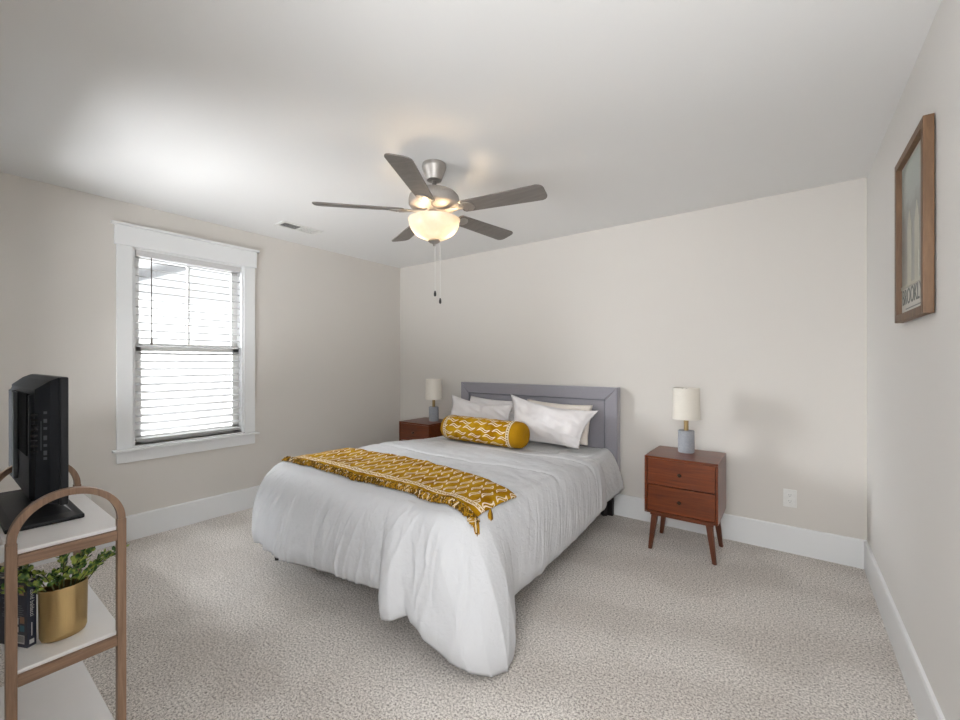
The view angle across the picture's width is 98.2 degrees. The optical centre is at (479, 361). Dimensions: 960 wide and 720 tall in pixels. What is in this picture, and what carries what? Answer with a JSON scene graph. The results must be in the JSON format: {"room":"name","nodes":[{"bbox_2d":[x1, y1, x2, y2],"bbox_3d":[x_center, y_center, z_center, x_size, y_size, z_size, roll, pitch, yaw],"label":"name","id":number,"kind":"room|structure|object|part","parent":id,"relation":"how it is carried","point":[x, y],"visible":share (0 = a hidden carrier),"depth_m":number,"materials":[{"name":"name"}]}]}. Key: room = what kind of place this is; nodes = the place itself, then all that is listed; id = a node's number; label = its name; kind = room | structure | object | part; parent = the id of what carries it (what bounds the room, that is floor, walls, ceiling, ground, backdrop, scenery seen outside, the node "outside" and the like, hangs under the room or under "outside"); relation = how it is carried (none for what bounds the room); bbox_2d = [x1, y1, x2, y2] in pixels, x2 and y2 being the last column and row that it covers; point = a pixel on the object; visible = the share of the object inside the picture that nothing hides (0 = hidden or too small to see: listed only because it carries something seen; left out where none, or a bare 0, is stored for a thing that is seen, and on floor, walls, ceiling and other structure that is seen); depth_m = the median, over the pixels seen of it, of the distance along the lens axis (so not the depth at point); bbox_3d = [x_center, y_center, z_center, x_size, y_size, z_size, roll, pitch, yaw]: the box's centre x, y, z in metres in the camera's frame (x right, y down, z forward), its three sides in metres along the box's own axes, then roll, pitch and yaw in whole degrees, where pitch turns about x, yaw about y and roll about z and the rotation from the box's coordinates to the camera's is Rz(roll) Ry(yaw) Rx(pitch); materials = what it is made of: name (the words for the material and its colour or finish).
{"room":"bedroom","nodes":[
{"label":"bedroom","id":0,"kind":"room"},
{"bbox_2d":[0,172,399,544],"bbox_3d":[-2.107,0.070,3.696,0.130,2.440,3.612,0,0,37],"label":"wall","id":1,"kind":"structure","parent":0,"point":[327,323],"depth_m":3.26,"materials":[{"name":"beige paint"}]},
{"bbox_2d":[0,485,259,566],"bbox_3d":[-2.014,1.200,3.699,0.015,0.180,3.467,0,0,37],"label":"baseboard","id":2,"kind":"structure","parent":1,"relation":"attached to","point":[152,522],"depth_m":3.25,"materials":[{"name":"white paint"}]},
{"bbox_2d":[111,220,259,463],"bbox_3d":[-2.329,-0.135,3.354,0.180,1.716,1.009,0,0,37],"label":"window","id":3,"kind":"structure","parent":1,"relation":"in","point":[128,237],"depth_m":3.23,"materials":[{"name":"white paint"}]},
{"bbox_3d":[-2.546,-0.106,2.980,0.018,1.457,0.091,0,0,37],"label":"casing","id":4,"kind":"part","parent":3,"relation":"part of","materials":[{"name":"white paint"}]},
{"bbox_3d":[-2.288,-0.905,3.323,0.024,0.140,0.973,0,0,37],"label":"head casing","id":5,"kind":"part","parent":3,"relation":"part of","materials":[{"name":"white paint"}]},
{"bbox_3d":[-2.329,0.625,3.354,0.180,0.030,0.999,0,0,37],"label":"sill","id":6,"kind":"part","parent":3,"relation":"part of","materials":[{"name":"white paint"}]},
{"bbox_3d":[-2.378,-0.455,3.390,0.030,0.736,0.735,0,0,37],"label":"sash","id":7,"kind":"part","parent":3,"relation":"part of","materials":[{"name":"white plastic"}]},
{"bbox_3d":[-2.353,0.236,3.372,0.030,0.748,0.735,0,0,37],"label":"sash","id":8,"kind":"part","parent":3,"relation":"part of","materials":[{"name":"glass"}]},
{"bbox_2d":[135,249,240,441],"bbox_3d":[-2.310,-0.124,3.340,0.092,1.418,0.724,0,0,37],"label":"window blind","id":9,"kind":"object","parent":3,"relation":"attached to","point":[138,253],"visible":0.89,"depth_m":3.31,"materials":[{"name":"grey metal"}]},
{"bbox_3d":[-2.321,0.576,3.348,0.060,0.018,0.718,0,0,37],"label":"rail","id":10,"kind":"part","parent":9,"relation":"part of","materials":[{"name":"white plastic"}]},
{"bbox_3d":[-2.322,-0.806,3.349,0.062,0.053,0.724,0,0,37],"label":"head rail","id":11,"kind":"part","parent":9,"relation":"part of","materials":[{"name":"white plastic"}]},
{"bbox_3d":[-2.321,-0.107,3.348,0.058,1.355,0.482,0,0,37],"label":"ladder cord","id":12,"kind":"part","parent":9,"relation":"part of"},
{"bbox_3d":[-2.034,-0.106,3.669,0.018,1.457,0.091,0,0,37],"label":"casing","id":13,"kind":"part","parent":3,"relation":"part of","materials":[{"name":"white paint"}]},
{"bbox_2d":[0,508,917,719],"bbox_3d":[-0.741,1.350,1.887,4.480,0.120,5.147,0,0,37],"label":"floor","id":14,"kind":"structure","parent":0,"point":[615,627],"depth_m":1.93,"materials":[{"name":"grey carpet"}]},
{"bbox_2d":[0,465,125,719],"bbox_3d":[-1.378,0.821,1.335,0.609,0.938,0.241,0,0,37],"label":"cart","id":15,"kind":"object","parent":14,"relation":"on","point":[43,681],"visible":0.82,"depth_m":1.23,"materials":[{"name":"brown wood"}]},
{"bbox_3d":[-1.209,0.879,1.072,0.024,0.822,0.021,0,0,37],"label":"post","id":16,"kind":"part","parent":15,"relation":"part of","materials":[{"name":"brown wood"}]},
{"bbox_2d":[0,562,28,577],"bbox_3d":[-1.437,0.712,1.275,0.100,0.182,0.031,0,0,15],"label":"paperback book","id":17,"kind":"object","parent":15,"relation":"on","point":[1,564],"visible":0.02,"depth_m":1.26,"materials":[{"name":"black paper"}]},
{"bbox_2d":[0,577,35,647],"bbox_3d":[-1.321,0.710,1.187,0.110,0.186,0.022,0,0,11],"label":"paperback book","id":18,"kind":"object","parent":15,"relation":"on","point":[26,601],"visible":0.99,"depth_m":1.17,"materials":[{"name":"paper"}]},
{"bbox_2d":[2,585,23,643],"bbox_3d":[-1.320,0.711,1.176,0.084,0.164,0.001,0,0,11],"label":"print","id":19,"kind":"object","parent":18,"relation":"attached to","point":[20,637],"depth_m":1.17},
{"bbox_2d":[29,622,33,643],"bbox_3d":[-1.267,0.765,1.176,0.001,0.059,0.011,0,0,11],"label":"print","id":20,"kind":"object","parent":18,"relation":"attached to","point":[31,640],"depth_m":1.18},
{"bbox_2d":[0,374,84,533],"bbox_3d":[-1.539,0.268,1.425,0.610,0.442,0.168,0,0,37],"label":"television","id":21,"kind":"object","parent":15,"relation":"on","point":[38,403],"visible":0.98,"depth_m":1.29,"materials":[{"name":"black plastic"}]},
{"bbox_2d":[0,661,113,719],"bbox_3d":[-1.373,1.126,1.332,0.570,0.012,0.227,0,0,37],"label":"shelf","id":22,"kind":"object","parent":15,"relation":"attached to","point":[70,692],"depth_m":1.38,"materials":[{"name":"white laminate"}]},
{"bbox_2d":[0,494,115,553],"bbox_3d":[-1.373,0.496,1.332,0.570,0.012,0.227,0,0,37],"label":"shelf","id":23,"kind":"object","parent":15,"relation":"attached to","point":[96,525],"depth_m":1.20,"materials":[{"name":"white laminate"}]},
{"bbox_2d":[0,574,115,673],"bbox_3d":[-1.373,0.809,1.332,0.570,0.012,0.227,0,0,37],"label":"shelf","id":24,"kind":"object","parent":15,"relation":"attached to","point":[99,632],"depth_m":1.19,"materials":[{"name":"white laminate"}]},
{"bbox_2d":[0,543,129,642],"bbox_3d":[-1.269,0.678,1.266,0.194,0.250,0.285,0,0,37],"label":"potted plant","id":25,"kind":"object","parent":15,"relation":"on","point":[63,603],"visible":0.86,"depth_m":1.21,"materials":[{"name":"green plant"}]},
{"bbox_3d":[-1.143,0.516,1.161,0.018,0.028,0.199,0,0,37],"label":"rail","id":26,"kind":"part","parent":15,"relation":"part of","materials":[{"name":"brown wood"}]},
{"bbox_3d":[-1.143,0.829,1.161,0.018,0.028,0.199,0,0,37],"label":"rail","id":27,"kind":"part","parent":15,"relation":"part of","materials":[{"name":"brown wood"}]},
{"bbox_3d":[-1.547,0.879,1.598,0.024,0.822,0.021,0,0,37],"label":"post","id":28,"kind":"part","parent":15,"relation":"part of","materials":[{"name":"brown wood"}]},
{"bbox_3d":[-1.078,0.879,1.249,0.024,0.822,0.021,0,0,37],"label":"post","id":29,"kind":"part","parent":15,"relation":"part of","materials":[{"name":"brown wood"}]},
{"bbox_2d":[399,417,442,440],"bbox_3d":[-0.582,0.965,4.526,0.444,0.650,0.430,0,0,37],"label":"nightstand","id":30,"kind":"object","parent":14,"relation":"on","point":[419,428],"visible":0.45,"depth_m":4.38,"materials":[{"name":"red wood"}]},
{"bbox_3d":[-0.689,0.744,4.382,0.410,0.174,0.020,0,0,37],"label":"drawer","id":31,"kind":"part","parent":30,"relation":"part of","materials":[{"name":"red wood"}]},
{"bbox_2d":[425,379,441,421],"bbox_3d":[-0.503,0.412,4.522,0.182,0.455,0.182,0,0,14],"label":"table lamp","id":32,"kind":"object","parent":30,"relation":"on","point":[433,392],"visible":1,"depth_m":4.46,"materials":[{"name":"white fabric"}]},
{"bbox_3d":[-0.503,0.295,4.522,0.182,0.220,0.182,0,0,14],"label":"lamp shade","id":33,"kind":"part","parent":32,"relation":"part of","materials":[{"name":"fabric"}]},
{"bbox_2d":[275,382,619,560],"bbox_3d":[-0.129,0.751,3.126,1.665,1.078,2.134,0,0,37],"label":"bed","id":34,"kind":"object","parent":14,"relation":"on","point":[604,427],"visible":0.2,"depth_m":3.59,"materials":[{"name":"grey fabric"}]},
{"bbox_3d":[0.489,0.666,3.958,1.443,0.687,0.055,0,0,37],"label":"headboard panel","id":35,"kind":"part","parent":34,"relation":"part of","materials":[{"name":"grey fabric"}]},
{"bbox_3d":[0.485,0.616,3.953,1.665,0.808,0.075,0,0,37],"label":"headboard","id":36,"kind":"part","parent":34,"relation":"part of","materials":[{"name":"grey fabric"}]},
{"bbox_3d":[1.045,1.195,3.503,0.048,0.190,0.048,0,0,-8],"label":"leg","id":37,"kind":"part","parent":34,"relation":"part of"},
{"bbox_3d":[1.099,1.140,3.508,0.050,0.300,0.033,0,0,37],"label":"headboard post","id":38,"kind":"part","parent":34,"relation":"part of","materials":[{"name":"grey wood"}]},
{"bbox_3d":[-0.146,0.886,3.098,1.510,0.283,2.030,0,0,37],"label":"mattress","id":39,"kind":"object","parent":34,"relation":"on","visible":0},
{"bbox_2d":[251,437,606,676],"bbox_3d":[-0.290,0.962,2.809,1.970,0.623,1.780,0,0,37],"label":"comforter","id":40,"kind":"object","parent":39,"relation":"on","point":[458,587],"visible":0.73,"depth_m":2.05,"materials":[{"name":"white fabric"}]},
{"bbox_2d":[282,448,515,535],"bbox_3d":[-0.555,0.701,2.551,1.790,0.164,0.587,0,0,37],"label":"throw blanket","id":41,"kind":"object","parent":40,"relation":"on","point":[472,495],"visible":0.98,"depth_m":2.33,"materials":[{"name":"yellow fabric"}]},
{"bbox_2d":[441,415,529,448],"bbox_3d":[0.030,0.591,3.567,0.831,0.226,0.250,0,0,37],"label":"bolster cushion","id":42,"kind":"object","parent":40,"relation":"on","point":[503,433],"visible":1,"depth_m":3.43,"materials":[{"name":"yellow fabric"}]},
{"bbox_2d":[435,436,623,501],"bbox_3d":[0.314,0.881,3.715,1.778,0.326,0.480,0,0,37],"label":"coverlet","id":43,"kind":"object","parent":39,"relation":"on","point":[613,478],"visible":0.34,"depth_m":3.34,"materials":[{"name":"white fabric"}]},
{"bbox_2d":[451,395,512,420],"bbox_3d":[-0.031,0.508,3.947,0.748,0.367,0.137,0,0,31],"label":"pillow","id":44,"kind":"object","parent":43,"relation":"on","point":[460,407],"visible":0.54,"depth_m":3.91,"materials":[{"name":"white fabric"}]},
{"bbox_2d":[470,396,513,420],"bbox_3d":[0.111,0.519,4.044,0.675,0.345,0.153,0,0,37],"label":"pillow","id":45,"kind":"object","parent":43,"relation":"on","point":[472,398],"visible":0.18,"depth_m":4.05,"materials":[{"name":"white fabric"}]},
{"bbox_2d":[511,394,597,448],"bbox_3d":[0.571,0.495,3.490,0.815,0.411,0.149,0,0,37],"label":"pillow","id":46,"kind":"object","parent":43,"relation":"on","point":[546,424],"visible":0.84,"depth_m":3.42,"materials":[{"name":"white fabric"}]},
{"bbox_2d":[527,399,592,445],"bbox_3d":[0.660,0.517,3.638,0.630,0.347,0.155,0,0,37],"label":"pillow","id":47,"kind":"object","parent":43,"relation":"on","point":[584,438],"visible":0.14,"depth_m":3.53,"materials":[{"name":"white fabric"}]},
{"bbox_2d":[645,445,725,564],"bbox_3d":[1.427,0.965,2.889,0.444,0.650,0.430,0,0,37],"label":"nightstand","id":48,"kind":"object","parent":14,"relation":"on","point":[686,487],"visible":0.99,"depth_m":2.75,"materials":[{"name":"red wood"}]},
{"bbox_3d":[1.202,1.159,2.881,0.066,0.261,0.044,0,0,37],"label":"leg","id":49,"kind":"part","parent":48,"relation":"part of","materials":[{"name":"brown wood"}]},
{"bbox_3d":[1.382,1.159,3.123,0.066,0.261,0.044,0,0,37],"label":"leg","id":50,"kind":"part","parent":48,"relation":"part of","materials":[{"name":"brown wood"}]},
{"bbox_3d":[1.320,0.744,2.745,0.410,0.174,0.020,0,0,37],"label":"drawer","id":51,"kind":"part","parent":48,"relation":"part of","materials":[{"name":"red wood"}]},
{"bbox_3d":[1.320,0.924,2.745,0.410,0.174,0.020,0,0,37],"label":"drawer","id":52,"kind":"part","parent":48,"relation":"part of","materials":[{"name":"red wood"}]},
{"bbox_2d":[672,387,700,453],"bbox_3d":[1.467,0.412,2.959,0.182,0.455,0.182,0,0,-35],"label":"table lamp","id":53,"kind":"object","parent":48,"relation":"on","point":[686,400],"visible":1,"depth_m":2.91,"materials":[{"name":"white fabric"}]},
{"bbox_3d":[1.467,0.295,2.959,0.182,0.220,0.182,0,0,37],"label":"lamp shade","id":54,"kind":"part","parent":53,"relation":"part of","materials":[{"name":"fabric"}]},
{"bbox_3d":[1.484,1.159,2.671,0.066,0.261,0.044,0,0,37],"label":"leg","id":55,"kind":"part","parent":48,"relation":"part of","materials":[{"name":"brown wood"}]},
{"bbox_3d":[1.664,1.159,2.913,0.066,0.261,0.044,0,0,37],"label":"leg","id":56,"kind":"part","parent":48,"relation":"part of","materials":[{"name":"brown wood"}]},
{"bbox_2d":[0,0,941,267],"bbox_3d":[-0.741,-1.210,1.887,4.480,0.120,5.147,0,0,37],"label":"ceiling","id":57,"kind":"structure","parent":0,"point":[245,115],"depth_m":1.86,"materials":[{"name":"paint"}]},
{"bbox_2d":[274,220,322,234],"bbox_3d":[-1.549,-1.146,3.567,0.150,0.008,0.360,0,0,37],"label":"ceiling vent","id":58,"kind":"object","parent":57,"relation":"in","point":[284,224],"visible":1,"depth_m":3.56,"materials":[{"name":"white plastic"}]},
{"bbox_2d":[312,153,546,303],"bbox_3d":[-0.232,-0.744,2.437,1.284,0.812,1.270,0,0,37],"label":"ceiling fan","id":59,"kind":"object","parent":57,"relation":"hanging from","point":[433,221],"visible":1,"depth_m":2.31,"materials":[{"name":"silver metal"}]},
{"bbox_3d":[-0.681,-0.876,2.347,0.493,0.034,0.130,0,0,-10],"label":"blade","id":60,"kind":"part","parent":59,"relation":"part of","materials":[{"name":"grey wood"}]},
{"bbox_3d":[-0.468,-0.876,2.794,0.130,0.034,0.493,0,0,-28],"label":"blade","id":61,"kind":"part","parent":59,"relation":"part of","materials":[{"name":"grey wood"}]},
{"bbox_3d":[-0.322,-0.876,2.005,0.130,0.034,0.493,0,0,8],"label":"blade","id":62,"kind":"part","parent":59,"relation":"part of","materials":[{"name":"grey wood"}]},
{"bbox_3d":[-0.267,-0.767,2.423,0.304,0.119,0.304,0,0,37],"label":"lamp shade","id":63,"kind":"part","parent":59,"relation":"part of","materials":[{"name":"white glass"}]},
{"bbox_3d":[0.024,-0.876,2.728,0.130,0.034,0.493,0,0,44],"label":"blade","id":64,"kind":"part","parent":59,"relation":"part of","materials":[{"name":"grey wood"}]},
{"bbox_3d":[0.113,-0.876,2.241,0.493,0.034,0.130,0,0,26],"label":"blade","id":65,"kind":"part","parent":59,"relation":"part of","materials":[{"name":"grey wood"}]},
{"bbox_2d":[400,177,866,539],"bbox_3d":[0.755,0.070,3.901,4.480,2.440,0.130,0,0,37],"label":"wall","id":66,"kind":"structure","parent":0,"point":[759,306],"depth_m":3.12,"materials":[{"name":"beige paint"}]},
{"bbox_2d":[614,494,866,568],"bbox_3d":[0.712,1.200,3.843,4.220,0.180,0.015,0,0,37],"label":"baseboard","id":67,"kind":"structure","parent":66,"relation":"attached to","point":[839,549],"depth_m":2.86,"materials":[{"name":"white paint"}]},
{"bbox_2d":[783,489,796,507],"bbox_3d":[2.099,0.923,2.817,0.074,0.120,0.008,0,0,37],"label":"wall outlet","id":68,"kind":"object","parent":66,"relation":"attached to","point":[789,496],"visible":1,"depth_m":2.81,"materials":[{"name":"white plastic"}]},
{"bbox_2d":[867,0,959,719],"bbox_3d":[0.967,0.070,0.538,0.130,2.440,5.017,0,0,37],"label":"wall","id":69,"kind":"structure","parent":0,"point":[913,366],"depth_m":1.50,"materials":[{"name":"paint"}]},
{"bbox_2d":[864,541,944,719],"bbox_3d":[0.934,1.200,0.616,0.015,0.180,4.902,0,0,37],"label":"baseboard","id":70,"kind":"structure","parent":69,"relation":"attached to","point":[925,703],"depth_m":1.71,"materials":[{"name":"white paint"}]},
{"bbox_2d":[895,113,934,322],"bbox_3d":[1.626,-0.493,1.565,0.028,0.660,0.462,0,0,37],"label":"framed picture","id":71,"kind":"object","parent":69,"relation":"attached to","point":[915,168],"visible":1,"depth_m":1.52,"materials":[{"name":"brown wood"}]},
{"bbox_2d":[901,142,920,290],"bbox_3d":[1.628,-0.537,1.563,0.002,0.488,0.400,0,0,37],"label":"print","id":72,"kind":"object","parent":71,"relation":"attached to","point":[911,161],"depth_m":1.58},
{"label":"outside","id":73,"kind":"structure","parent":0,"visible":0},
{"bbox_2d":[139,260,230,434],"bbox_3d":[-5.861,0.090,13.073,6.600,8.200,12.400,0,0,37],"label":"house","id":74,"kind":"structure","parent":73,"point":[146,265],"depth_m":8.13,"materials":[{"name":"white"}]}
]}

